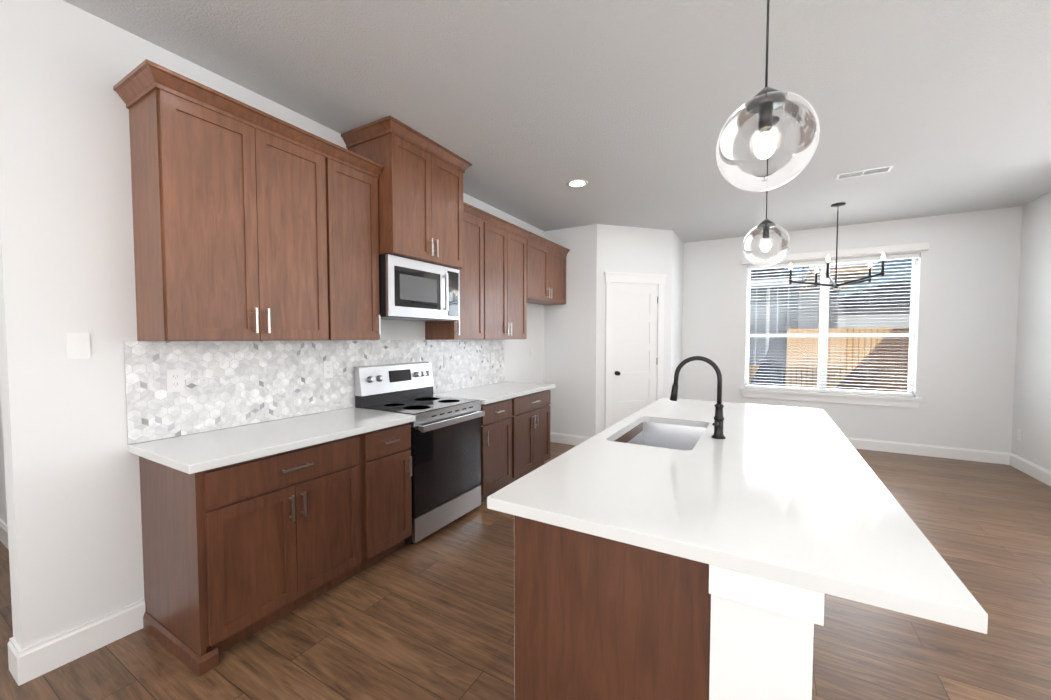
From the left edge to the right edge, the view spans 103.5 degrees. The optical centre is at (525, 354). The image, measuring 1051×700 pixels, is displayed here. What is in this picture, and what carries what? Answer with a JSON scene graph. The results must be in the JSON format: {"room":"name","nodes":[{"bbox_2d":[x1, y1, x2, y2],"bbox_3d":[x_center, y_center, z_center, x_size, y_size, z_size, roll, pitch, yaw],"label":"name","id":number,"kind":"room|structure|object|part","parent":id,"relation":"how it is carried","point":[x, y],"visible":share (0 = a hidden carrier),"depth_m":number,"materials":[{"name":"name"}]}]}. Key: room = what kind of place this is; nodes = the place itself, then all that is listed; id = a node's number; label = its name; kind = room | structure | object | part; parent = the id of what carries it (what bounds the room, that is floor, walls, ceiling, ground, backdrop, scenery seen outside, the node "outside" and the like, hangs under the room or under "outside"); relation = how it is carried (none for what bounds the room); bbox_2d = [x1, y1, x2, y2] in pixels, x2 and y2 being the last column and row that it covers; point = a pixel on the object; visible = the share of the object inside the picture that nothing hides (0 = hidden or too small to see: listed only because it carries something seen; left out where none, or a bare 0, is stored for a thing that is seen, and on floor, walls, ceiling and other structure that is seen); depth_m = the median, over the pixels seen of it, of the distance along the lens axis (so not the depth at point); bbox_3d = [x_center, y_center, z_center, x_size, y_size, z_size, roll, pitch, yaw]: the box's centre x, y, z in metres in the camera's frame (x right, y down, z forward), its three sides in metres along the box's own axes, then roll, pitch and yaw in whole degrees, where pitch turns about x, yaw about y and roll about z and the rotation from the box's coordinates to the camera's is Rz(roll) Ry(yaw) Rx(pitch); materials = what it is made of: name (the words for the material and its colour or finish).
{"room":"kitchen","nodes":[
{"label":"kitchen","id":0,"kind":"room"},
{"bbox_2d":[0,442,1050,699],"bbox_3d":[-2.045,1.350,3.137,11.840,0.100,10.570,1,3,30],"label":"floor","id":1,"kind":"structure","parent":0,"point":[430,616],"depth_m":1.99,"materials":[{"name":"brown wood"}]},
{"bbox_2d":[139,422,411,676],"bbox_3d":[-1.308,0.891,2.390,0.642,0.876,1.214,1,3,30],"label":"base cabinet","id":2,"kind":"object","parent":1,"relation":"on","point":[234,554],"visible":1,"depth_m":1.98,"materials":[{"name":"brown wood"}]},
{"bbox_2d":[128,407,415,473],"bbox_3d":[-1.314,0.435,2.360,0.642,0.038,1.244,1,3,30],"label":"countertop","id":3,"kind":"structure","parent":2,"relation":"on","point":[197,452],"depth_m":2.10,"materials":[{"name":"white stone"}]},
{"bbox_2d":[355,362,484,543],"bbox_3d":[-0.785,0.688,3.229,0.650,1.215,0.758,1,3,30],"label":"range","id":4,"kind":"object","parent":1,"relation":"on","point":[445,447],"visible":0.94,"depth_m":3.10,"materials":[{"name":"silver metal"}]},
{"bbox_2d":[480,397,515,501],"bbox_3d":[-0.503,0.835,3.809,0.608,0.876,0.491,1,3,30],"label":"base cabinet","id":5,"kind":"object","parent":1,"relation":"on","point":[515,438],"depth_m":3.66,"materials":[{"name":"brown wood"}]},
{"bbox_2d":[516,389,550,479],"bbox_3d":[-0.182,0.813,4.361,0.608,0.876,0.787,1,3,30],"label":"base cabinet","id":6,"kind":"object","parent":1,"relation":"on","point":[532,410],"depth_m":4.19,"materials":[{"name":"brown wood"}]},
{"bbox_2d":[433,381,554,404],"bbox_3d":[-0.281,0.364,4.137,0.642,0.038,1.322,1,3,30],"label":"countertop","id":7,"kind":"structure","parent":6,"relation":"on","point":[492,393],"depth_m":3.95,"materials":[{"name":"white stone"}]},
{"bbox_2d":[495,506,834,699],"bbox_3d":[0.928,0.898,2.227,0.838,0.877,2.557,1,3,30],"label":"kitchen island","id":8,"kind":"object","parent":1,"relation":"on","point":[597,616],"depth_m":1.13,"materials":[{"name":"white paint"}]},
{"bbox_2d":[487,398,987,633],"bbox_3d":[1.010,0.443,2.158,1.132,0.037,2.570,1,3,30],"label":"island countertop","id":9,"kind":"structure","parent":8,"relation":"on","point":[785,493],"depth_m":1.30,"materials":[{"name":"white stone"}]},
{"bbox_2d":[670,356,725,438],"bbox_3d":[0.874,0.217,2.123,0.276,0.416,0.159,1,3,30],"label":"faucet","id":10,"kind":"object","parent":9,"relation":"on","point":[717,424],"visible":1,"depth_m":2.11,"materials":[{"name":"black metal"}]},
{"bbox_2d":[0,0,1050,649],"bbox_3d":[-2.045,-0.134,3.078,11.740,2.870,10.470,1,3,30],"label":"wall","id":11,"kind":"structure","parent":0,"point":[70,506],"depth_m":1.98,"materials":[{"name":"white paint"}]},
{"bbox_2d":[0,519,8,549],"bbox_3d":[-4.320,1.227,3.282,2.755,0.135,0.016,1,3,30],"label":"baseboard","id":12,"kind":"structure","parent":11,"relation":"attached to","point":[3,527],"depth_m":2.85,"materials":[{"name":"white paint"}]},
{"bbox_2d":[8,599,145,685],"bbox_3d":[-1.982,1.283,1.872,0.016,0.135,0.404,1,3,30],"label":"baseboard","id":13,"kind":"structure","parent":11,"relation":"attached to","point":[42,658],"depth_m":1.83,"materials":[{"name":"white paint"}]},
{"bbox_2d":[66,332,90,358],"bbox_3d":[-1.975,-0.039,1.831,0.015,0.116,0.072,1,3,30],"label":"light switch","id":14,"kind":"object","parent":11,"relation":"attached to","point":[78,345],"visible":1,"depth_m":1.83,"materials":[{"name":"white plastic"}]},
{"bbox_2d":[113,59,382,340],"bbox_3d":[-1.433,-0.669,2.378,0.376,1.176,1.237,1,3,30],"label":"upper cabinet","id":15,"kind":"object","parent":11,"relation":"attached to","point":[250,223],"visible":1,"depth_m":2.10,"materials":[{"name":"brown wood"}]},
{"bbox_2d":[124,339,503,443],"bbox_3d":[-1.075,0.127,3.395,0.006,0.492,3.295,1,3,30],"label":"tile backsplash","id":16,"kind":"structure","parent":11,"relation":"attached to","point":[227,384],"depth_m":2.49,"materials":[{"name":"grey tile"}]},
{"bbox_2d":[166,369,183,392],"bbox_3d":[-1.801,0.134,2.131,0.007,0.116,0.072,1,3,30],"label":"electrical outlet","id":17,"kind":"object","parent":16,"relation":"attached to","point":[174,380],"visible":1,"depth_m":2.13,"materials":[{"name":"white plastic"}]},
{"bbox_2d":[323,361,332,377],"bbox_3d":[-1.369,0.104,2.874,0.007,0.116,0.072,1,3,30],"label":"electrical outlet","id":18,"kind":"object","parent":16,"relation":"attached to","point":[327,369],"visible":1,"depth_m":2.87,"materials":[{"name":"white plastic"}]},
{"bbox_2d":[444,355,448,366],"bbox_3d":[-0.751,0.062,3.937,0.007,0.116,0.072,1,3,30],"label":"electrical outlet","id":19,"kind":"object","parent":16,"relation":"attached to","point":[446,360],"visible":1,"depth_m":3.93,"materials":[{"name":"white plastic"}]},
{"bbox_2d":[491,352,494,362],"bbox_3d":[-0.365,0.035,4.602,0.007,0.116,0.072,1,3,30],"label":"electrical outlet","id":20,"kind":"object","parent":16,"relation":"attached to","point":[493,357],"visible":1,"depth_m":4.61,"materials":[{"name":"white plastic"}]},
{"bbox_2d":[341,115,471,268],"bbox_3d":[-0.875,-1.138,3.200,0.496,0.866,0.867,1,3,30],"label":"upper cabinet","id":21,"kind":"object","parent":11,"relation":"attached to","point":[420,198],"visible":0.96,"depth_m":2.96,"materials":[{"name":"brown wood"}]},
{"bbox_2d":[379,254,459,321],"bbox_3d":[-0.897,-0.488,3.240,0.442,0.428,0.758,1,3,30],"label":"microwave","id":22,"kind":"object","parent":21,"relation":"attached to","point":[412,290],"visible":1,"depth_m":3.06,"materials":[{"name":"silver metal"}]},
{"bbox_2d":[425,202,530,339],"bbox_3d":[-0.419,-0.739,4.122,0.376,1.176,1.250,1,3,30],"label":"upper cabinet","id":23,"kind":"object","parent":11,"relation":"attached to","point":[493,287],"visible":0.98,"depth_m":3.97,"materials":[{"name":"brown wood"}]},
{"bbox_2d":[527,232,569,304],"bbox_3d":[0.158,-1.009,5.106,0.376,0.716,1.045,1,3,30],"label":"upper cabinet","id":24,"kind":"object","parent":11,"relation":"attached to","point":[546,271],"visible":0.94,"depth_m":4.99,"materials":[{"name":"brown wood"}]},
{"bbox_2d":[550,432,590,445],"bbox_3d":[0.620,1.137,5.534,0.775,0.135,0.036,1,3,30],"label":"baseboard","id":25,"kind":"structure","parent":11,"relation":"attached to","point":[569,439],"depth_m":5.55,"materials":[{"name":"white paint"}]},
{"bbox_2d":[612,284,657,424],"bbox_3d":[1.442,0.134,5.463,0.475,2.120,0.502,1,3,30],"label":"pantry door","id":26,"kind":"structure","parent":11,"relation":"in","point":[634,350],"depth_m":5.46,"materials":[{"name":"white paint"}]},
{"bbox_2d":[604,272,666,428],"bbox_3d":[1.445,0.071,5.460,0.909,2.270,0.032,-1,2,-16],"label":"door frame","id":27,"kind":"structure","parent":11,"relation":"attached to","point":[612,278],"depth_m":5.38,"materials":[{"name":"white paint"}]},
{"bbox_2d":[740,258,922,407],"bbox_3d":[3.973,-0.308,5.510,1.950,1.873,0.180,1,3,30],"label":"window","id":28,"kind":"structure","parent":11,"relation":"in","point":[908,402],"depth_m":5.50,"materials":[{"name":"white plastic"}]},
{"bbox_2d":[745,253,919,396],"bbox_3d":[3.969,-0.371,5.501,1.828,1.742,0.050,1,3,30],"label":"window blinds","id":29,"kind":"object","parent":28,"relation":"attached to","point":[863,259],"visible":0.9,"depth_m":5.45,"materials":[{"name":"white plastic"}]},
{"bbox_2d":[742,242,928,264],"bbox_3d":[3.927,-1.305,5.401,1.960,0.095,0.074,1,3,30],"label":"valance","id":30,"kind":"object","parent":11,"relation":"attached to","point":[890,249],"visible":0.92,"depth_m":5.23,"materials":[{"name":"white"}]},
{"bbox_2d":[846,437,1007,464],"bbox_3d":[3.916,1.136,5.540,3.490,0.135,0.016,1,3,30],"label":"baseboard","id":31,"kind":"structure","parent":11,"relation":"attached to","point":[996,457],"depth_m":4.97,"materials":[{"name":"white paint"}]},
{"bbox_2d":[1017,429,1021,440],"bbox_3d":[5.366,0.875,4.499,0.007,0.116,0.072,1,3,30],"label":"outlet","id":32,"kind":"object","parent":11,"relation":"attached to","point":[1019,436],"visible":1,"depth_m":4.49,"materials":[{"name":"white plastic"}]},
{"bbox_2d":[1008,453,1050,485],"bbox_3d":[2.894,1.347,0.266,0.016,0.135,10.170,1,3,30],"label":"baseboard","id":33,"kind":"structure","parent":11,"relation":"attached to","point":[1033,470],"depth_m":4.28,"materials":[{"name":"white paint"}]},
{"bbox_2d":[63,0,1050,242],"bbox_3d":[-2.045,-1.618,3.018,11.840,0.100,10.570,1,3,30],"label":"ceiling","id":34,"kind":"structure","parent":0,"point":[528,110],"depth_m":2.40,"materials":[{"name":"white paint"}]},
{"bbox_2d":[567,179,587,186],"bbox_3d":[0.484,-1.598,3.870,0.200,0.006,0.200,1,3,30],"label":"recessed light","id":35,"kind":"object","parent":34,"relation":"in","point":[577,183],"visible":1,"depth_m":3.86,"materials":[{"name":"white plastic"}]},
{"bbox_2d":[742,116,790,266],"bbox_3d":[1.620,-1.077,2.779,0.284,0.961,0.284,1,3,30],"label":"pendant light","id":36,"kind":"object","parent":34,"relation":"hanging from","point":[766,226],"visible":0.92,"depth_m":2.81,"materials":[{"name":"clear glass"}]},
{"bbox_3d":[1.620,-0.738,2.793,0.284,0.284,0.284,1,3,30],"label":"globe","id":37,"kind":"part","parent":36,"relation":"part of","materials":[{"name":"clear glass"}]},
{"bbox_2d":[716,0,819,191],"bbox_3d":[0.761,-1.012,1.302,0.284,0.971,0.284,1,3,30],"label":"pendant light","id":38,"kind":"object","parent":34,"relation":"hanging from","point":[765,102],"visible":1,"depth_m":1.32,"materials":[{"name":"clear glass"}]},
{"bbox_3d":[0.761,-0.669,1.316,0.284,0.284,0.284,1,3,30],"label":"globe","id":39,"kind":"part","parent":38,"relation":"part of","materials":[{"name":"clear glass"}]},
{"bbox_2d":[788,202,884,288],"bbox_3d":[3.353,-1.174,4.517,0.806,0.904,0.836,1,3,30],"label":"chandelier","id":40,"kind":"object","parent":34,"relation":"hanging from","point":[835,285],"visible":1,"depth_m":4.50,"materials":[{"name":"black metal"}]},
{"bbox_2d":[835,165,893,179],"bbox_3d":[2.950,-1.586,3.617,0.380,0.010,0.140,1,3,30],"label":"ceiling vent","id":41,"kind":"object","parent":34,"relation":"in","point":[864,172],"visible":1,"depth_m":3.60,"materials":[{"name":"white plastic"}]},
{"label":"outside","id":42,"kind":"structure","parent":0,"visible":0},
{"bbox_3d":[13.767,0.803,21.834,80.000,0.100,68.000,1,3,30],"label":"ground","id":43,"kind":"structure","parent":42,"visible":0},
{"bbox_2d":[749,261,877,366],"bbox_3d":[2.674,-1.854,16.313,15.250,5.650,12.500,1,3,30],"label":"house","id":44,"kind":"structure","parent":43,"relation":"on","point":[772,303],"depth_m":10.66,"materials":[{"name":"white"}]},
{"bbox_2d":[749,316,909,391],"bbox_3d":[11.790,0.411,4.462,26.000,2.070,0.060,1,3,30],"label":"fence","id":45,"kind":"object","parent":43,"relation":"on","point":[803,349],"depth_m":7.82,"materials":[{"name":"brown wood"}]},
{"bbox_2d":[828,281,910,327],"bbox_3d":[21.846,-1.446,20.520,13.800,4.500,9.000,1,3,30],"label":"house","id":46,"kind":"structure","parent":43,"relation":"on","point":[852,310],"depth_m":19.41,"materials":[{"name":"white"}]}
]}

